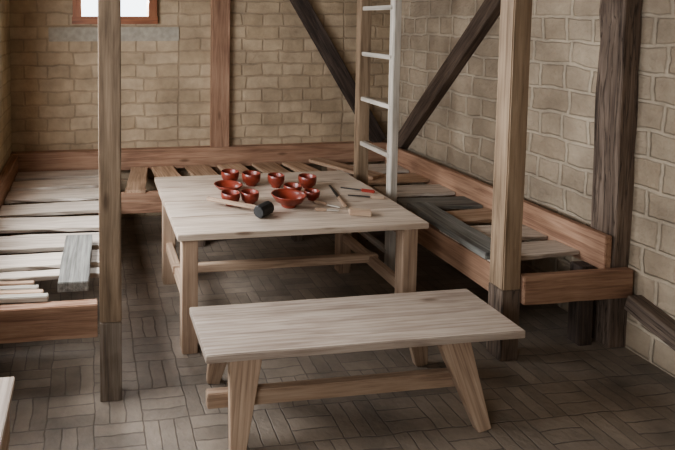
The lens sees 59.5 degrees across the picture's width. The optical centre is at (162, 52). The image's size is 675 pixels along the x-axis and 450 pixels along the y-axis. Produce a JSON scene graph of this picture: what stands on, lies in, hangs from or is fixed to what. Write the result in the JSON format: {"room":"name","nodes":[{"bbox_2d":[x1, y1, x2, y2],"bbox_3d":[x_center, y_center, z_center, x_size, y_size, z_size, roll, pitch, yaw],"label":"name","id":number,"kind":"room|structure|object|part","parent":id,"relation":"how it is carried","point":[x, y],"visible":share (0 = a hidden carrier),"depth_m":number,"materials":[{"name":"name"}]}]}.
{"room":"rustic workshop","nodes":[
{"label":"rustic workshop","id":0,"kind":"room"},
{"bbox_2d":[0,0,12,204],"bbox_3d":[-1.113,0.531,1.909,0.150,2.750,7.000,0,3,-7],"label":"wall","id":1,"kind":"structure","parent":0,"point":[5,73],"depth_m":5.04,"materials":[{"name":"brick"}]},
{"bbox_2d":[0,155,17,208],"bbox_3d":[-1.278,1.165,4.097,0.075,0.191,2.500,0,3,-7],"label":"baseboard","id":2,"kind":"structure","parent":1,"relation":"attached to","point":[8,174],"depth_m":4.78,"materials":[{"name":"red wood"}]},
{"bbox_2d":[9,0,390,217],"bbox_3d":[0.505,0.300,5.740,4.340,2.750,0.200,0,3,-7],"label":"wall","id":3,"kind":"structure","parent":0,"point":[283,91],"depth_m":5.61,"materials":[{"name":"brick"}]},
{"bbox_2d":[72,0,81,16],"bbox_3d":[-0.839,-0.576,5.400,0.085,0.460,0.070,0,3,-7],"label":"window frame","id":4,"kind":"structure","parent":3,"relation":"attached to","point":[76,3],"depth_m":5.37,"materials":[{"name":"brown wood"}]},
{"bbox_2d":[48,27,178,41],"bbox_3d":[-0.473,-0.180,5.482,1.300,0.140,0.022,0,3,-7],"label":"band","id":5,"kind":"object","parent":3,"relation":"attached to","point":[55,34],"visible":0.81,"depth_m":5.48,"materials":[{"name":"beige stone"}]},
{"bbox_2d":[72,16,157,23],"bbox_3d":[-0.467,-0.319,5.464,0.850,0.075,0.070,0,3,-7],"label":"sill","id":6,"kind":"structure","parent":3,"relation":"attached to","point":[83,19],"depth_m":5.44,"materials":[{"name":"brown wood"}]},
{"bbox_2d":[148,0,156,16],"bbox_3d":[-0.095,-0.582,5.496,0.085,0.460,0.070,0,3,-7],"label":"window frame","id":7,"kind":"structure","parent":3,"relation":"attached to","point":[152,4],"depth_m":5.47,"materials":[{"name":"brown wood"}]},
{"bbox_2d":[10,140,386,171],"bbox_3d":[0.460,1.068,5.628,3.910,0.201,0.104,0,3,-7],"label":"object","id":8,"kind":"structure","parent":3,"relation":"attached to","point":[342,152],"depth_m":5.57,"materials":[{"name":"red wood"}]},
{"bbox_2d":[210,0,229,174],"bbox_3d":[0.590,0.307,5.629,0.191,2.750,0.094,0,3,-7],"label":"timber post","id":9,"kind":"object","parent":3,"relation":"attached to","point":[220,9],"depth_m":5.58,"materials":[{"name":"red wood"}]},
{"bbox_2d":[290,0,385,142],"bbox_3d":[1.703,-0.060,5.736,1.365,2.105,0.101,0,3,-7],"label":"diagonal brace","id":10,"kind":"object","parent":3,"relation":"attached to","point":[305,11],"visible":0.79,"depth_m":5.71,"materials":[{"name":"brown wood"}]},
{"bbox_2d":[0,216,674,449],"bbox_3d":[0.965,1.937,2.261,4.340,0.100,7.300,0,3,-7],"label":"floor","id":11,"kind":"structure","parent":0,"point":[558,393],"depth_m":3.07,"materials":[{"name":"wood"}]},
{"bbox_2d":[0,376,14,449],"bbox_3d":[-0.786,1.669,2.060,0.370,0.460,0.680,0,3,-7],"label":"wooden stool","id":12,"kind":"object","parent":11,"relation":"on","point":[7,384],"visible":1,"depth_m":2.25,"materials":[{"name":"brown wood"}]},
{"bbox_3d":[-0.627,1.578,2.075,0.030,0.140,0.480,0,3,-7],"label":"rail","id":13,"kind":"part","parent":12,"relation":"part of","materials":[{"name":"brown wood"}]},
{"bbox_2d":[0,169,98,343],"bbox_3d":[-0.848,1.500,4.136,0.929,0.547,2.573,0,3,-7],"label":"bunk bed","id":14,"kind":"object","parent":11,"relation":"on","point":[71,319],"visible":0.77,"depth_m":3.62,"materials":[{"name":"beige wood"}]},
{"bbox_3d":[-1.313,1.497,4.588,0.080,0.500,0.080,0,3,-7],"label":"leg","id":15,"kind":"part","parent":14,"relation":"part of","materials":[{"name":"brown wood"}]},
{"bbox_2d":[0,280,48,303],"bbox_3d":[-0.853,1.306,2.992,0.477,0.030,0.193,0,3,-5],"label":"planks","id":16,"kind":"object","parent":14,"relation":"on","point":[10,291],"visible":1,"depth_m":2.96,"materials":[{"name":"brown wood"}]},
{"bbox_3d":[-0.747,1.419,2.878,0.810,0.181,0.065,0,3,-7],"label":"rail","id":17,"kind":"part","parent":14,"relation":"part of","materials":[{"name":"red wood"}]},
{"bbox_2d":[57,234,91,292],"bbox_3d":[-0.514,1.248,3.292,0.177,0.056,0.660,0,3,-6],"label":"plank","id":18,"kind":"object","parent":14,"relation":"on","point":[74,276],"visible":1,"depth_m":3.18,"materials":[{"name":"grey wood"}]},
{"bbox_2d":[98,0,121,401],"bbox_3d":[-0.275,0.473,2.877,0.120,2.750,0.113,0,3,-7],"label":"timber post","id":19,"kind":"object","parent":11,"relation":"on","point":[109,11],"visible":1,"depth_m":2.84,"materials":[{"name":"brown wood"}]},
{"bbox_2d":[121,158,383,246],"bbox_3d":[0.749,1.415,5.262,2.583,0.581,0.773,0,3,-7],"label":"bunk bed","id":20,"kind":"object","parent":11,"relation":"on","point":[136,199],"visible":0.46,"depth_m":5.24,"materials":[{"name":"red wood"}]},
{"bbox_3d":[0.658,1.298,4.890,2.310,0.181,0.065,0,3,-7],"label":"rail","id":21,"kind":"part","parent":20,"relation":"part of","materials":[{"name":"red wood"}]},
{"bbox_3d":[0.340,1.478,4.900,0.080,0.500,0.080,0,3,-7],"label":"leg","id":22,"kind":"part","parent":20,"relation":"part of","materials":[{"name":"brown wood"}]},
{"bbox_3d":[1.233,1.471,5.015,0.080,0.500,0.080,0,3,-7],"label":"leg","id":23,"kind":"part","parent":20,"relation":"part of","materials":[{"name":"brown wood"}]},
{"bbox_2d":[154,170,428,353],"bbox_3d":[0.810,1.413,3.980,1.611,0.740,1.216,0,3,-7],"label":"wooden table","id":24,"kind":"object","parent":11,"relation":"on","point":[188,217],"visible":0.84,"depth_m":3.64,"materials":[{"name":"brown wood"}]},
{"bbox_3d":[0.050,1.418,4.213,0.095,0.702,0.095,0,3,-7],"label":"leg","id":25,"kind":"part","parent":24,"relation":"part of","materials":[{"name":"brown wood"}]},
{"bbox_3d":[0.106,1.505,3.781,0.050,0.070,0.800,0,3,-7],"label":"cross rail","id":26,"kind":"part","parent":24,"relation":"part of","materials":[{"name":"brown wood"}]},
{"bbox_3d":[0.162,1.471,3.342,0.095,0.702,0.095,0,3,-7],"label":"leg","id":27,"kind":"part","parent":24,"relation":"part of","materials":[{"name":"brown wood"}]},
{"bbox_2d":[214,180,242,189],"bbox_3d":[0.492,1.007,4.084,0.214,0.057,0.214,0,3,-7],"label":"bowl","id":28,"kind":"object","parent":24,"relation":"on","point":[221,184],"visible":0.74,"depth_m":4.13,"materials":[{"name":"red ceramic"}]},
{"bbox_2d":[221,169,238,180],"bbox_3d":[0.531,0.976,4.299,0.140,0.094,0.140,0,3,-7],"label":"cup","id":29,"kind":"object","parent":24,"relation":"on","point":[227,174],"visible":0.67,"depth_m":4.25,"materials":[{"name":"red ceramic"}]},
{"bbox_2d":[221,189,239,205],"bbox_3d":[0.471,1.008,3.788,0.132,0.090,0.132,0,3,-7],"label":"cup","id":30,"kind":"object","parent":24,"relation":"on","point":[228,194],"visible":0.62,"depth_m":3.76,"materials":[{"name":"red ceramic"}]},
{"bbox_2d":[206,196,273,217],"bbox_3d":[0.520,1.017,3.693,0.456,0.084,0.142,3,4,39],"label":"mallet","id":31,"kind":"object","parent":24,"relation":"on","point":[265,208],"visible":1,"depth_m":3.60,"materials":[{"name":"brown wood"}]},
{"bbox_3d":[0.466,1.014,3.699,0.367,0.028,0.030,2,4,30],"label":"handle","id":32,"kind":"part","parent":31,"relation":"part of","materials":[{"name":"brown wood"}]},
{"bbox_2d":[241,189,258,203],"bbox_3d":[0.609,1.009,3.816,0.128,0.086,0.128,0,3,-7],"label":"cup","id":33,"kind":"object","parent":24,"relation":"on","point":[250,196],"visible":0.93,"depth_m":3.78,"materials":[{"name":"red ceramic"}]},
{"bbox_2d":[242,170,260,186],"bbox_3d":[0.686,0.977,4.238,0.144,0.098,0.144,0,3,-7],"label":"cup","id":34,"kind":"object","parent":24,"relation":"on","point":[251,178],"visible":1,"depth_m":4.19,"materials":[{"name":"red ceramic"}]},
{"bbox_2d":[268,172,284,187],"bbox_3d":[0.869,0.981,4.191,0.128,0.096,0.128,0,3,-7],"label":"cup","id":35,"kind":"object","parent":24,"relation":"on","point":[275,179],"visible":1,"depth_m":4.15,"materials":[{"name":"red ceramic"}]},
{"bbox_2d":[271,188,306,208],"bbox_3d":[0.866,1.011,3.758,0.241,0.088,0.241,0,3,-7],"label":"bowl","id":36,"kind":"object","parent":24,"relation":"on","point":[288,198],"visible":1,"depth_m":3.79,"materials":[{"name":"red ceramic"}]},
{"bbox_2d":[283,182,301,190],"bbox_3d":[0.958,1.006,4.032,0.132,0.066,0.132,0,3,-7],"label":"cup","id":37,"kind":"object","parent":24,"relation":"on","point":[289,185],"visible":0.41,"depth_m":4.06,"materials":[{"name":"red ceramic"}]},
{"bbox_2d":[298,173,316,188],"bbox_3d":[1.102,0.983,4.171,0.136,0.094,0.136,0,3,-7],"label":"cup","id":38,"kind":"object","parent":24,"relation":"on","point":[307,180],"visible":0.94,"depth_m":4.13,"materials":[{"name":"red ceramic"}]},
{"bbox_2d":[304,188,319,200],"bbox_3d":[1.062,1.013,3.895,0.108,0.067,0.108,0,3,-7],"label":"cup","id":39,"kind":"object","parent":24,"relation":"on","point":[313,194],"visible":0.94,"depth_m":3.87,"materials":[{"name":"red ceramic"}]},
{"bbox_2d":[315,208,338,211],"bbox_3d":[1.096,1.050,3.659,0.156,0.023,0.026,0,3,4],"label":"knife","id":40,"kind":"object","parent":24,"relation":"on","point":[316,209],"visible":1,"depth_m":3.66,"materials":[{"name":"brown wood"}]},
{"bbox_3d":[1.058,1.050,3.664,0.078,0.022,0.014,1,4,8],"label":"handle","id":41,"kind":"part","parent":40,"relation":"part of","materials":[{"name":"brown wood"}]},
{"bbox_2d":[314,200,340,207],"bbox_3d":[1.132,1.044,3.769,0.184,0.023,0.030,2,4,34],"label":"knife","id":42,"kind":"object","parent":24,"relation":"on","point":[315,201],"visible":1,"depth_m":3.77,"materials":[{"name":"brown wood"}]},
{"bbox_3d":[1.096,1.042,3.797,0.092,0.022,0.018,3,5,38],"label":"handle","id":43,"kind":"part","parent":42,"relation":"part of","materials":[{"name":"brown wood"}]},
{"bbox_2d":[329,185,346,207],"bbox_3d":[1.263,1.032,3.967,0.026,0.023,0.481,0,3,5],"label":"chisel","id":44,"kind":"object","parent":24,"relation":"on","point":[339,198],"visible":1,"depth_m":3.88,"materials":[{"name":"brown wood"}]},
{"bbox_3d":[1.271,1.027,4.063,0.024,0.006,0.288,0,3,5],"label":"blade","id":45,"kind":"part","parent":44,"relation":"part of","materials":[{"name":"black metal"}]},
{"bbox_3d":[1.251,1.040,3.824,0.026,0.022,0.192,0,3,5],"label":"handle","id":46,"kind":"part","parent":44,"relation":"part of","materials":[{"name":"brown wood"}]},
{"bbox_3d":[1.448,1.407,4.393,0.095,0.702,0.095,0,3,-7],"label":"leg","id":47,"kind":"part","parent":24,"relation":"part of","materials":[{"name":"brown wood"}]},
{"bbox_2d":[340,187,374,192],"bbox_3d":[1.458,1.024,4.098,0.244,0.023,0.024,2,4,28],"label":"carving knife","id":48,"kind":"object","parent":24,"relation":"on","point":[362,190],"visible":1,"depth_m":4.07,"materials":[{"name":"metal"}]},
{"bbox_3d":[1.523,1.026,4.064,0.098,0.022,0.024,1,4,28],"label":"handle","id":49,"kind":"part","parent":48,"relation":"part of","materials":[{"name":"red plastic"}]},
{"bbox_2d":[349,207,371,216],"bbox_3d":[1.296,1.046,3.596,0.138,0.036,0.055,1,4,12],"label":"wood block","id":50,"kind":"object","parent":24,"relation":"on","point":[352,211],"visible":1,"depth_m":3.57,"materials":[{"name":"beige wood"}]},
{"bbox_2d":[348,194,384,199],"bbox_3d":[1.463,1.033,3.938,0.251,0.023,0.024,1,4,16],"label":"carving knife","id":51,"kind":"object","parent":24,"relation":"on","point":[371,196],"visible":1,"depth_m":3.92,"materials":[{"name":"brown wood"}]},
{"bbox_3d":[1.415,1.034,3.952,0.150,0.006,0.024,1,3,16],"label":"blade","id":52,"kind":"part","parent":51,"relation":"part of","materials":[{"name":"metal"}]},
{"bbox_3d":[1.536,1.035,3.917,0.100,0.022,0.024,1,3,16],"label":"handle","id":53,"kind":"part","parent":51,"relation":"part of","materials":[{"name":"brown wood"}]},
{"bbox_3d":[1.504,1.494,3.961,0.050,0.070,0.800,0,3,-7],"label":"cross rail","id":54,"kind":"part","parent":24,"relation":"part of","materials":[{"name":"brown wood"}]},
{"bbox_3d":[1.560,1.460,3.521,0.095,0.702,0.095,0,3,-7],"label":"leg","id":55,"kind":"part","parent":24,"relation":"part of","materials":[{"name":"brown wood"}]},
{"bbox_2d":[189,289,524,449],"bbox_3d":[0.986,1.624,2.881,1.635,0.470,0.562,0,3,-7],"label":"wooden bench","id":56,"kind":"object","parent":11,"relation":"on","point":[241,336],"visible":1,"depth_m":2.73,"materials":[{"name":"brown wood"}]},
{"bbox_3d":[0.316,1.631,3.013,0.159,0.432,0.050,8,14,-8],"label":"leg","id":57,"kind":"part","parent":56,"relation":"part of","materials":[{"name":"brown wood"}]},
{"bbox_3d":[0.371,1.656,2.587,0.159,0.432,0.050,8,-10,-8],"label":"leg","id":58,"kind":"part","parent":56,"relation":"part of","materials":[{"name":"brown wood"}]},
{"bbox_3d":[0.986,1.410,2.869,1.635,0.040,0.441,0,3,-7],"label":"seat","id":59,"kind":"part","parent":56,"relation":"part of","materials":[{"name":"brown wood"}]},
{"bbox_3d":[1.464,1.622,3.160,0.159,0.443,0.050,-16,17,-6],"label":"leg","id":60,"kind":"part","parent":56,"relation":"part of","materials":[{"name":"brown wood"}]},
{"bbox_3d":[1.519,1.647,2.734,0.159,0.443,0.050,-16,-6,-6],"label":"leg","id":61,"kind":"part","parent":56,"relation":"part of","materials":[{"name":"brown wood"}]},
{"bbox_2d":[352,0,401,271],"bbox_3d":[1.748,0.377,4.467,0.096,2.750,0.568,0,3,-7],"label":"wooden ladder","id":62,"kind":"object","parent":11,"relation":"on","point":[364,54],"visible":0.7,"depth_m":4.44,"materials":[{"name":"brown wood"}]},
{"bbox_2d":[327,164,633,345],"bbox_3d":[2.267,1.477,4.524,0.813,0.547,2.558,0,3,-7],"label":"bunk bed","id":63,"kind":"object","parent":11,"relation":"on","point":[582,284],"visible":0.66,"depth_m":3.48,"materials":[{"name":"red wood"}]},
{"bbox_3d":[1.897,1.319,4.541,0.065,0.181,2.410,0,3,-7],"label":"rail","id":64,"kind":"part","parent":63,"relation":"part of","materials":[{"name":"red wood"}]},
{"bbox_2d":[407,202,490,259],"bbox_3d":[2.033,1.220,3.825,0.196,0.047,0.931,0,3,-4],"label":"plank","id":65,"kind":"object","parent":63,"relation":"on","point":[479,243],"visible":0.84,"depth_m":3.77,"materials":[{"name":"grey wood"}]},
{"bbox_3d":[2.473,1.395,3.281,0.720,0.171,0.056,0,3,-7],"label":"rail","id":66,"kind":"part","parent":63,"relation":"part of","materials":[{"name":"red wood"}]},
{"bbox_3d":[2.616,1.566,3.432,0.090,0.500,0.090,0,3,-7],"label":"leg","id":67,"kind":"part","parent":63,"relation":"part of","materials":[{"name":"brown wood"}]},
{"bbox_2d":[486,0,531,360],"bbox_3d":[2.049,0.452,3.225,0.127,2.750,0.122,0,3,-7],"label":"timber post","id":68,"kind":"object","parent":11,"relation":"on","point":[515,15],"visible":0.8,"depth_m":3.20,"materials":[{"name":"brown wood"}]},
{"bbox_2d":[397,0,674,377],"bbox_3d":[3.043,0.499,2.442,0.150,2.750,7.000,0,3,-7],"label":"wall","id":69,"kind":"structure","parent":0,"point":[458,135],"depth_m":3.83,"materials":[{"name":"brick"}]},
{"bbox_2d":[398,0,500,148],"bbox_3d":[2.622,-0.003,4.792,0.099,2.119,1.920,0,3,-7],"label":"diagonal brace","id":70,"kind":"object","parent":69,"relation":"attached to","point":[488,12],"visible":0.92,"depth_m":4.91,"materials":[{"name":"brown wood"}]},
{"bbox_2d":[385,144,611,268],"bbox_3d":[2.551,1.151,4.582,0.056,0.221,2.515,0,3,-7],"label":"wooden board","id":71,"kind":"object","parent":69,"relation":"attached to","point":[593,245],"depth_m":3.85,"materials":[{"name":"red wood"}]},
{"bbox_2d":[591,0,642,347],"bbox_3d":[2.791,0.442,3.381,0.129,2.750,0.175,0,3,-7],"label":"wall post","id":72,"kind":"object","parent":69,"relation":"attached to","point":[616,95],"visible":0.81,"depth_m":3.34,"materials":[{"name":"brown wood"}]},
{"bbox_2d":[624,295,674,350],"bbox_3d":[2.884,1.664,2.775,0.096,0.371,1.084,0,3,-7],"label":"diagonal brace","id":73,"kind":"object","parent":69,"relation":"attached to","point":[653,318],"visible":1,"depth_m":3.14,"materials":[{"name":"brown wood"}]}
]}

